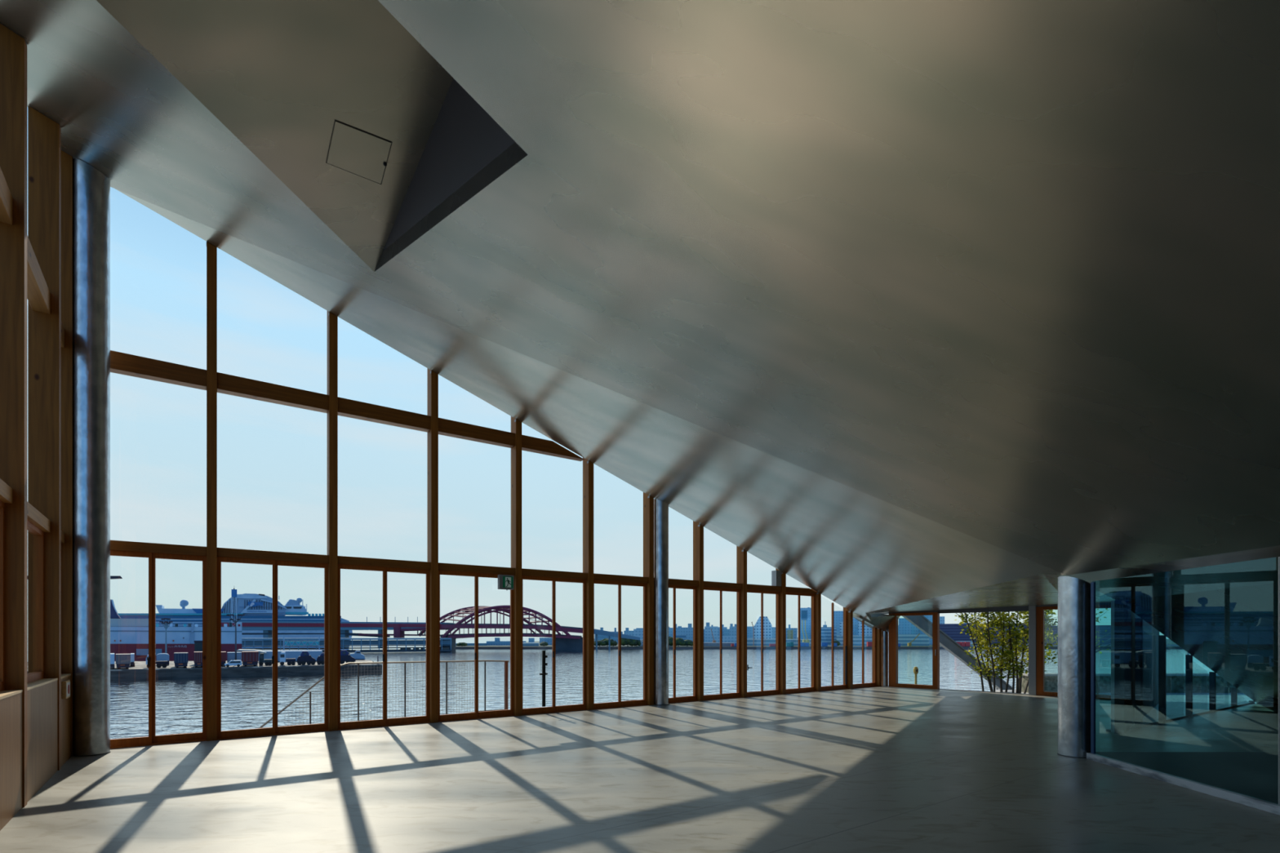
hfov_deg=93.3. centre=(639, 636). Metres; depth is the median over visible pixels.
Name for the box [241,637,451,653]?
terminal
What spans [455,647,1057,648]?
wall
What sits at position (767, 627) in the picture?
tower
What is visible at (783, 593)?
timber post
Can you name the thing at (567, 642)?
bridge
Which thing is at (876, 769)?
floor
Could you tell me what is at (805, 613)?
high rise
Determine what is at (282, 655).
lorry
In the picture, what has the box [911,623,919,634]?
high rise
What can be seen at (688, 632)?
apartment block
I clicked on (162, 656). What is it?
container
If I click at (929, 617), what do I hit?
high rise
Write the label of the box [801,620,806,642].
crane
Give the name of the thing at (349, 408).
window
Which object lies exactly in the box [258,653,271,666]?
lorry
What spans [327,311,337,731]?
timber post
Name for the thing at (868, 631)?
office building
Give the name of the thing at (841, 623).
office building
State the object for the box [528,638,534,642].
office building
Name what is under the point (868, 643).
container
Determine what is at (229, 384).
window
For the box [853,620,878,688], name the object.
window
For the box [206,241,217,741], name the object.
timber post
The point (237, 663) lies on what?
van
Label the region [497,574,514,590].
exit sign
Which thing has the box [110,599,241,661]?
ferry
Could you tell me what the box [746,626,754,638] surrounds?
apartment block
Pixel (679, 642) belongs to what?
tree
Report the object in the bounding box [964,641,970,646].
container
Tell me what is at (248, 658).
lorry
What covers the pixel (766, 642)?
warehouse
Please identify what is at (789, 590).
window
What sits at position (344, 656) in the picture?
lorry
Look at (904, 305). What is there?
ceiling
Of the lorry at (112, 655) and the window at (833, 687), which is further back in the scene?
the lorry at (112, 655)
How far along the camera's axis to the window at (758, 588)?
15.23 m
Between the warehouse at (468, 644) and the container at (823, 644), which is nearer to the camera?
the container at (823, 644)
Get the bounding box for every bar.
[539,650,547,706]
[844,645,848,684]
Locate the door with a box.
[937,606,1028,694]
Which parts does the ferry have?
loading door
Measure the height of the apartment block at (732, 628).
20.576 m
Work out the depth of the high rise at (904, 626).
570.29 m
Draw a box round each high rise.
[800,607,811,639]
[834,610,843,635]
[853,617,857,635]
[898,617,911,634]
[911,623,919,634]
[920,615,932,644]
[939,616,944,623]
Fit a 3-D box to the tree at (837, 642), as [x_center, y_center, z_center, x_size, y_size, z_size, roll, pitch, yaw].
[157.597,5.828,487.913,7.717,4.943,6.189,0,0,0]
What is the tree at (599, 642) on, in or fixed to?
on the shore
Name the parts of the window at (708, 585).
frame, sill, rail, frame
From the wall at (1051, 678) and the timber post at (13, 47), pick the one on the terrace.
the wall at (1051, 678)
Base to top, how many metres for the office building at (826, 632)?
21.471 m
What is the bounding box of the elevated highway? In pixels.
[221,617,453,647]
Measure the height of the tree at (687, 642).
5.408 m
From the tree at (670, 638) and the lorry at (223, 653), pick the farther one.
the tree at (670, 638)
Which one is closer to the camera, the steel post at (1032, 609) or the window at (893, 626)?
the steel post at (1032, 609)
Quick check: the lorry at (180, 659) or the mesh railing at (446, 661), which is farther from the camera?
the lorry at (180, 659)
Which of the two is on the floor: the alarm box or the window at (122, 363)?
the window at (122, 363)
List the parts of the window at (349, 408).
frame, rail, rail, sill, frame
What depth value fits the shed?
183.30 m
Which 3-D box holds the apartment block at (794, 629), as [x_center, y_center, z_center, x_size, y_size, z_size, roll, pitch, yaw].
[152.507,-1.575,607.762,11.092,19.750,16.000,0,0,14]
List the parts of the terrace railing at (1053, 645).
post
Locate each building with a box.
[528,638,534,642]
[539,637,551,644]
[675,635,685,639]
[786,630,792,639]
[821,625,836,645]
[836,635,871,645]
[840,622,843,635]
[857,620,871,635]
[897,634,928,645]
[939,622,1027,644]
[955,640,973,646]
[1027,625,1057,644]
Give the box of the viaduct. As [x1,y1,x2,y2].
[594,629,639,649]
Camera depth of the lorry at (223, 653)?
154.96 m
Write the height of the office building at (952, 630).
20.646 m
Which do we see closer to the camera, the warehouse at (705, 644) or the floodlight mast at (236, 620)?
the floodlight mast at (236, 620)
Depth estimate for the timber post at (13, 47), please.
5.26 m
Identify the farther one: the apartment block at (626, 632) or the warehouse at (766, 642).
the apartment block at (626, 632)
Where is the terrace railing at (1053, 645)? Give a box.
[995,644,1057,689]
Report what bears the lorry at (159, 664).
on the apron
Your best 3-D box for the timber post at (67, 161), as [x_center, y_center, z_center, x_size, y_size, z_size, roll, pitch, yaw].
[-7.207,-2.294,7.505,0.247,7.588,0.120,0,0,-37]
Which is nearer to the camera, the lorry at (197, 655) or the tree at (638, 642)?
the lorry at (197, 655)
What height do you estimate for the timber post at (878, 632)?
1.989 m
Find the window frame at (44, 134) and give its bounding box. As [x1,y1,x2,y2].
[27,105,61,770]
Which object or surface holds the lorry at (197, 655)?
on the apron
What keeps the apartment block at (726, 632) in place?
on the shore
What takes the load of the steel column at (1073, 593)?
on the floor
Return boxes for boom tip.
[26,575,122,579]
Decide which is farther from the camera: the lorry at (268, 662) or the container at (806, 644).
the container at (806, 644)
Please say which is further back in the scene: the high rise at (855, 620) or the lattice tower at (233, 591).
the high rise at (855, 620)
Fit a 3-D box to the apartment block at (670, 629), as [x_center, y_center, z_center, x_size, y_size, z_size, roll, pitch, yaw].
[29.256,-0.610,627.991,10.493,17.820,16.000,0,0,3]
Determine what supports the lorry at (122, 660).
on the apron
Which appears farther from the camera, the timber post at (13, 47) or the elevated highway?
the elevated highway
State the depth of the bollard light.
19.57 m
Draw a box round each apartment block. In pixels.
[594,627,622,644]
[623,627,633,635]
[633,627,643,639]
[668,626,673,637]
[675,623,693,641]
[704,622,718,642]
[718,624,727,635]
[724,629,729,635]
[729,623,736,635]
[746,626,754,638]
[772,626,775,638]
[786,624,797,639]
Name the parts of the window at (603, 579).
frame, rail, sill, frame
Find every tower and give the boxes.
[231,588,236,626]
[754,616,772,638]
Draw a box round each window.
[0,167,22,831]
[61,321,71,766]
[110,350,206,748]
[217,372,328,740]
[337,396,431,730]
[438,417,515,722]
[521,435,587,715]
[593,573,648,709]
[668,578,698,703]
[703,581,742,700]
[746,583,782,697]
[786,586,817,693]
[821,602,848,691]
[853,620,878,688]
[878,610,939,689]
[1035,604,1057,696]
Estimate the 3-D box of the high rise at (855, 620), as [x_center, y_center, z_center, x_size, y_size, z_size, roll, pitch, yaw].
[209.733,-5.213,597.554,11.200,27.027,16.000,0,0,19]
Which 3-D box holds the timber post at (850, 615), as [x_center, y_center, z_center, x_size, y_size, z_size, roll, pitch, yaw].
[5.941,0.275,17.266,0.124,2.450,0.244,0,0,-35]
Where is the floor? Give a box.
[0,686,1279,852]
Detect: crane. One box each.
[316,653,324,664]
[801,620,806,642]
[804,620,809,645]
[907,633,919,646]
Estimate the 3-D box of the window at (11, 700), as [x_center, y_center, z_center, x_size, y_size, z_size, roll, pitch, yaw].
[-4.986,-1.893,4.540,0.237,6.787,1.697,0,0,-37]
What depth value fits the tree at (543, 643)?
488.81 m
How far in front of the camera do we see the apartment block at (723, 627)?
659.94 m
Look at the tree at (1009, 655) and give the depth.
16.69 m
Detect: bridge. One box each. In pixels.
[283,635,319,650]
[418,605,582,650]
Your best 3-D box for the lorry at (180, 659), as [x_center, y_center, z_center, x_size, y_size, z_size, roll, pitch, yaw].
[-114.817,5.984,151.232,2.741,3.632,9.130,0,0,-37]
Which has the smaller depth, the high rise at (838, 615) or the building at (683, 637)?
the building at (683, 637)
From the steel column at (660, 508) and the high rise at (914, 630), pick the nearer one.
the steel column at (660, 508)
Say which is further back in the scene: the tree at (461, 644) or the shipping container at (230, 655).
the tree at (461, 644)
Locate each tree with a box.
[456,642,466,646]
[539,641,548,646]
[594,640,605,646]
[601,638,614,646]
[621,637,636,646]
[634,640,640,646]
[668,636,673,646]
[672,637,684,646]
[683,640,693,646]
[831,640,840,645]
[954,609,1057,693]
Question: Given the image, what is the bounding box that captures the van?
[224,660,241,666]
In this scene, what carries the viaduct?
on the harbour water
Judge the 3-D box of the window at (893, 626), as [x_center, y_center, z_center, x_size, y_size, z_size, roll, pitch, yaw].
[7.763,0.290,17.659,1.811,2.420,0.180,0,0,45]
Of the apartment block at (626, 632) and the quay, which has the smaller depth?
the quay
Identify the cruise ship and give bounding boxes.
[117,593,352,648]
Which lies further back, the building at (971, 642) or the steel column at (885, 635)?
the building at (971, 642)
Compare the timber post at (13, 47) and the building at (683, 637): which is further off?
the building at (683, 637)
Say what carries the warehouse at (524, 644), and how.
on the shore
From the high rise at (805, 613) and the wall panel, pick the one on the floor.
the wall panel
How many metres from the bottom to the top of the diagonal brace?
2.453 m
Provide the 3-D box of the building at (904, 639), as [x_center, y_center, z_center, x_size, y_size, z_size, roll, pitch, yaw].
[236.595,3.315,527.362,28.133,9.970,16.000,0,0,24]
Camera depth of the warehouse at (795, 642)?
521.67 m
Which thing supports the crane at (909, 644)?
on the shore
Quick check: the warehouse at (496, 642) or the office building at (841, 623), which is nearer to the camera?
the warehouse at (496, 642)
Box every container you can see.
[156,653,168,665]
[226,652,241,662]
[804,642,808,646]
[821,642,827,646]
[866,641,871,646]
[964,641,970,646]
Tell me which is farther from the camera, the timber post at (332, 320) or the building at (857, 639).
the building at (857, 639)
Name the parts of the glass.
edge post, baseboard glass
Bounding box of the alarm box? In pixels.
[62,680,70,698]
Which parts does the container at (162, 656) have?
tank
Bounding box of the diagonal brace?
[902,615,1012,689]
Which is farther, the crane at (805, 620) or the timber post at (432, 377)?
the crane at (805, 620)
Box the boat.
[350,650,365,660]
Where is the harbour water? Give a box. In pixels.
[26,637,1057,739]
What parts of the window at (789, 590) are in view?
frame, sill, rail, frame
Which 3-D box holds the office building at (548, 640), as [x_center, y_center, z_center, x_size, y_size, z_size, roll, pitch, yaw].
[-86.880,4.890,567.910,14.654,6.820,16.000,0,0,-9]
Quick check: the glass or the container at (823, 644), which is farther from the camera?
the container at (823, 644)
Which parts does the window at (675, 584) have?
frame, sill, rail, frame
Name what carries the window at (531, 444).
on the floor
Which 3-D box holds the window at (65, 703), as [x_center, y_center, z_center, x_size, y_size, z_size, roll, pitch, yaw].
[-6.917,-2.265,7.110,0.237,7.531,0.859,0,0,-37]
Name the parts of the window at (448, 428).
frame, rail, sill, rail, frame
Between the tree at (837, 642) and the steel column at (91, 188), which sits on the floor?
the steel column at (91, 188)
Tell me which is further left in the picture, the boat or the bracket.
the boat
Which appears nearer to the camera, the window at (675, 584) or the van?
the window at (675, 584)
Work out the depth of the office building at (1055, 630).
634.66 m
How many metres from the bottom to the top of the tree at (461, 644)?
3.173 m
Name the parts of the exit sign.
doorway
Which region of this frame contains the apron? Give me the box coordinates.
[26,660,382,672]
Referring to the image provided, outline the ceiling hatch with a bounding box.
[325,120,392,184]
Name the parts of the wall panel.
pane, frame, rail, rail, sill, panel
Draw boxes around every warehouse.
[455,643,486,645]
[486,637,525,645]
[522,642,538,646]
[703,642,733,646]
[713,635,736,643]
[746,638,775,645]
[786,639,811,645]
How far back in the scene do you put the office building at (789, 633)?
560.08 m
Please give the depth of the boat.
201.61 m
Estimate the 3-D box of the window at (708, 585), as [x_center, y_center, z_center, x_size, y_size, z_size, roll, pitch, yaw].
[1.927,-0.589,14.459,1.280,4.177,0.190,0,0,-35]
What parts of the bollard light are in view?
stem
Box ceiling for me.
[0,0,1279,632]
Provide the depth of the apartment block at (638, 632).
559.95 m
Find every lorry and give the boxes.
[110,653,114,669]
[115,653,130,669]
[129,653,134,666]
[146,654,167,667]
[173,652,187,667]
[193,651,202,667]
[221,651,226,666]
[241,651,258,666]
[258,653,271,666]
[280,652,295,665]
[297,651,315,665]
[340,649,355,664]
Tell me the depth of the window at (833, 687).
16.83 m
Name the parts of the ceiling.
recess panel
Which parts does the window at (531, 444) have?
frame, rail, sill, rail, frame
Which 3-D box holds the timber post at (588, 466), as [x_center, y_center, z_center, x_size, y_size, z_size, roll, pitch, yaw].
[-1.059,-1.142,12.357,0.124,5.284,0.244,0,0,-35]
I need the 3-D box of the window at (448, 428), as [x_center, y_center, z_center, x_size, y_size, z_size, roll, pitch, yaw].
[-2.986,-1.596,11.015,1.440,6.193,0.190,0,0,-35]
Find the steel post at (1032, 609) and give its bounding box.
[1028,605,1036,695]
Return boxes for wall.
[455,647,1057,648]
[1017,672,1057,693]
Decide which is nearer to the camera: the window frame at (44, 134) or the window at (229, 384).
the window frame at (44, 134)
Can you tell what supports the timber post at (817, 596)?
on the floor
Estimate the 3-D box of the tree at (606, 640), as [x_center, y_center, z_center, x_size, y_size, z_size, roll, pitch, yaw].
[-26.500,5.070,490.975,11.922,6.461,8.609,0,0,0]
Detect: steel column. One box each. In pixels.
[72,158,111,756]
[653,498,668,705]
[881,631,888,686]
[1057,576,1090,758]
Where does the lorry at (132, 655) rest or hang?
on the apron
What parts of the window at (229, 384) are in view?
frame, rail, sill, rail, frame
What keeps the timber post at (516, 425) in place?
on the floor
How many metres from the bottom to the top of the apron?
0.250 m
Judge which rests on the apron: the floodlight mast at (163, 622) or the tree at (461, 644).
the floodlight mast at (163, 622)
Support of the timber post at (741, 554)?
on the floor
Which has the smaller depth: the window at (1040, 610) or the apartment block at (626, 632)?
the window at (1040, 610)
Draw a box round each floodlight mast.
[159,617,173,653]
[226,614,244,660]
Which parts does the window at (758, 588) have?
frame, sill, rail, frame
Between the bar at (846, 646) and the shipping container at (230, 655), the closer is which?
the bar at (846, 646)
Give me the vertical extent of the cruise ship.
41.973 m
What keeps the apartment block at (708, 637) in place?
on the shore
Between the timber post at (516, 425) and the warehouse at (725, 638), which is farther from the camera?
the warehouse at (725, 638)
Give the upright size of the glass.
2.196 m
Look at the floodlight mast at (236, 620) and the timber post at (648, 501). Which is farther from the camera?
the floodlight mast at (236, 620)
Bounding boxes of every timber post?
[0,23,26,807]
[61,150,73,756]
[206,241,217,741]
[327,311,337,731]
[426,368,438,723]
[511,416,521,715]
[582,457,593,710]
[643,492,653,705]
[693,520,703,701]
[736,546,746,697]
[775,568,786,694]
[811,588,821,691]
[843,607,853,688]
[871,628,881,686]
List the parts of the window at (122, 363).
frame, handle, rail, sill, rail, frame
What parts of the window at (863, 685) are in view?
frame, sill, frame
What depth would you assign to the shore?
478.01 m
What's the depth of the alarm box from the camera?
7.00 m
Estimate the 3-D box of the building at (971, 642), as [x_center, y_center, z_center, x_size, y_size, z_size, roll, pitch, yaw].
[269.202,6.285,507.099,17.302,4.030,16.000,0,0,28]
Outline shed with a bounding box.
[236,648,322,661]
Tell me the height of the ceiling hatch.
0.101 m
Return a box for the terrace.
[995,688,1028,693]
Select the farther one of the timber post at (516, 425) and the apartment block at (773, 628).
the apartment block at (773, 628)
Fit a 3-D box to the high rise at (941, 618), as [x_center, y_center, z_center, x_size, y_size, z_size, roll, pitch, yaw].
[321.378,-6.215,647.171,8.497,29.030,16.000,0,0,26]
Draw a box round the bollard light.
[913,666,918,684]
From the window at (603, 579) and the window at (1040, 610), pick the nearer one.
the window at (603, 579)
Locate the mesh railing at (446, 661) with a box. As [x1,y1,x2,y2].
[258,660,509,728]
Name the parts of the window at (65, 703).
rail, rail, sill, panel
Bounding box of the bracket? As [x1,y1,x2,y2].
[771,570,781,586]
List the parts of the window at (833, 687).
frame, sill, frame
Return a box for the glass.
[1086,556,1279,815]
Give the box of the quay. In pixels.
[26,665,382,680]
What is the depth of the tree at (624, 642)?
483.41 m
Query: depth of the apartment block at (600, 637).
639.95 m
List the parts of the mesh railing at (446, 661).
post, post, post, post, post, rail, post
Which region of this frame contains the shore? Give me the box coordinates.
[455,637,1057,647]
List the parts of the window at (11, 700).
frame, rail, rail, panel, sill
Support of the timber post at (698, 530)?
on the floor
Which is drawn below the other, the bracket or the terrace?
the terrace
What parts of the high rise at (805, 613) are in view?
screen panel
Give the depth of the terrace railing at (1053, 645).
19.00 m
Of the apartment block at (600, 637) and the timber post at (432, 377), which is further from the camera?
the apartment block at (600, 637)
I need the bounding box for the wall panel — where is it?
[26,235,57,802]
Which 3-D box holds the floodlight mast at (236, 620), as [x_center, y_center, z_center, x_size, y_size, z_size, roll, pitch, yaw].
[-106.989,1.015,159.960,4.500,13.571,0.520,0,0,0]

